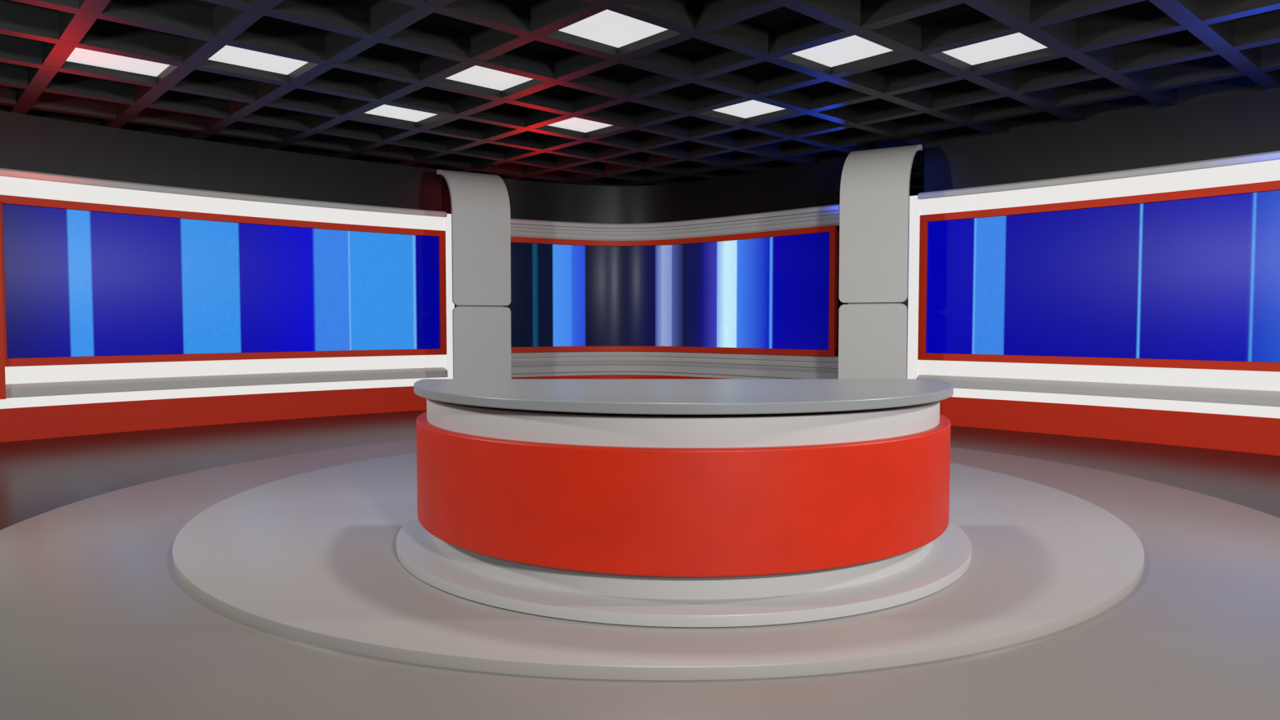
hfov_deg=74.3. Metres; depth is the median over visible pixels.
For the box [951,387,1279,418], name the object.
cove
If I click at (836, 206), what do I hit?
header lip
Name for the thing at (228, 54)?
ceiling light panel
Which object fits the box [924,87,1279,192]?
wall
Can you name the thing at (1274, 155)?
header lip
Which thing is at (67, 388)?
ledge
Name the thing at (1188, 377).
cove
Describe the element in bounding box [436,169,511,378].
panel column
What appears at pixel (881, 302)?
post
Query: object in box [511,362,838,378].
ledge
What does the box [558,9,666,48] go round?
ceiling light panel
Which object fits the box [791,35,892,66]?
ceiling light panel
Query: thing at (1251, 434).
baseboard
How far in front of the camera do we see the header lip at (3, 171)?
12.98 m
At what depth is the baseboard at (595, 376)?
17.34 m
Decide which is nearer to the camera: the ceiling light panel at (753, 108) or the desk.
the desk
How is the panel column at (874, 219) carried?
on the floor at (37, 477)
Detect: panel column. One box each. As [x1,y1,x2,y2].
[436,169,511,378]
[838,144,922,378]
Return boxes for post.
[456,305,502,306]
[848,302,902,304]
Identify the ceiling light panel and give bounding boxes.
[66,47,169,76]
[208,44,308,75]
[364,104,436,122]
[446,65,532,90]
[547,117,613,132]
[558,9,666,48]
[713,99,785,118]
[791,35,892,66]
[942,32,1046,65]
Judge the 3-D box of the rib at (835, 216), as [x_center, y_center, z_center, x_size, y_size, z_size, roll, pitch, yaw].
[-0.216,-2.551,16.368,8.014,0.035,2.438,0,3,9]
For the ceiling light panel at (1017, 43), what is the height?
0.050 m
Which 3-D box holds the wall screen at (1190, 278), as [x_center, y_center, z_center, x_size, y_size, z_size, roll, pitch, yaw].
[6.948,-1.032,10.838,0.494,2.280,7.180,-2,3,-41]
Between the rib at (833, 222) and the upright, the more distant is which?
the rib at (833, 222)
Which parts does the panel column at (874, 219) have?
panel, panel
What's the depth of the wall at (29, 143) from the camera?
13.18 m
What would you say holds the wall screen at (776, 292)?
attached to the wall at (817, 184)
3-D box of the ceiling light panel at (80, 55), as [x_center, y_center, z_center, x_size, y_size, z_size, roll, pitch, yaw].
[-5.805,-3.377,9.412,1.348,0.050,1.348,0,2,0]
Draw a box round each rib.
[510,211,839,231]
[510,215,839,235]
[510,221,839,239]
[511,354,838,362]
[511,358,838,368]
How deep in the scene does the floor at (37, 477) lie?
10.07 m
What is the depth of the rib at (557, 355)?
16.84 m
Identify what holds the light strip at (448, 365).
attached to the wall at (29, 143)
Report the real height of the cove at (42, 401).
0.140 m
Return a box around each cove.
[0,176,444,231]
[0,377,445,408]
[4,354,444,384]
[510,209,839,240]
[511,351,838,369]
[511,371,791,378]
[918,360,1279,391]
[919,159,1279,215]
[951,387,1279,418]
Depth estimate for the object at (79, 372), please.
13.19 m
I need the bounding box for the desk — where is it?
[395,378,971,627]
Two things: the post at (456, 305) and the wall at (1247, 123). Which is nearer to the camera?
the wall at (1247, 123)
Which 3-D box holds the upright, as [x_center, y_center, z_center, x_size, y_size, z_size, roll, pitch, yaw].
[-8.496,-0.790,10.975,0.170,2.615,0.320,2,3,40]
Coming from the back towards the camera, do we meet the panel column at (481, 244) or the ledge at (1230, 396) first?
the panel column at (481, 244)
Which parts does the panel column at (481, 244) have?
panel, panel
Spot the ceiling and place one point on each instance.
(660, 93)
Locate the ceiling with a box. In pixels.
[0,0,1279,195]
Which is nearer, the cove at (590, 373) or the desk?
the desk
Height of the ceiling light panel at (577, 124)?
0.050 m
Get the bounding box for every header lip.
[0,168,446,217]
[510,204,839,228]
[917,150,1279,199]
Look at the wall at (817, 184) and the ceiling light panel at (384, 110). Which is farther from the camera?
the wall at (817, 184)
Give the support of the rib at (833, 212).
attached to the cove at (834, 215)
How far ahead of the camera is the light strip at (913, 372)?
13.45 m
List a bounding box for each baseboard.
[0,386,426,442]
[511,374,724,378]
[939,396,1279,455]
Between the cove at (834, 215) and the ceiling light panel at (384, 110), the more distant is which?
the cove at (834, 215)
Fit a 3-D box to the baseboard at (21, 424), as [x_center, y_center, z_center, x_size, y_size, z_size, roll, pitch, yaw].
[-7.328,0.827,12.297,0.770,0.440,10.193,2,3,44]
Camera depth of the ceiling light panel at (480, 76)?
10.17 m
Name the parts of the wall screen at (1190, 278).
frame, frame, frame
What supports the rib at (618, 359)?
attached to the cove at (836, 357)
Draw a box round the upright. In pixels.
[0,228,5,399]
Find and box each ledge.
[5,367,447,398]
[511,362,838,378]
[916,374,1279,406]
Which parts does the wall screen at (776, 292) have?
frame, frame, frame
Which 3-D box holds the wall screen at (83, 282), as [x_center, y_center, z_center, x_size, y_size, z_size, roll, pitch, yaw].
[-6.194,-1.149,13.541,6.675,2.280,0.432,-2,3,-42]
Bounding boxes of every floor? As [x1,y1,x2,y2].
[0,409,1279,529]
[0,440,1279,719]
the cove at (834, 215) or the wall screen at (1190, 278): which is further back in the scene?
the cove at (834, 215)
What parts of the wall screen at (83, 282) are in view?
frame, frame, frame, frame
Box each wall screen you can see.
[0,195,446,366]
[502,225,839,356]
[917,180,1279,371]
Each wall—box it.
[0,110,441,211]
[441,159,848,355]
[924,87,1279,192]
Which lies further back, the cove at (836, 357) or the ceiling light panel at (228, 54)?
the cove at (836, 357)

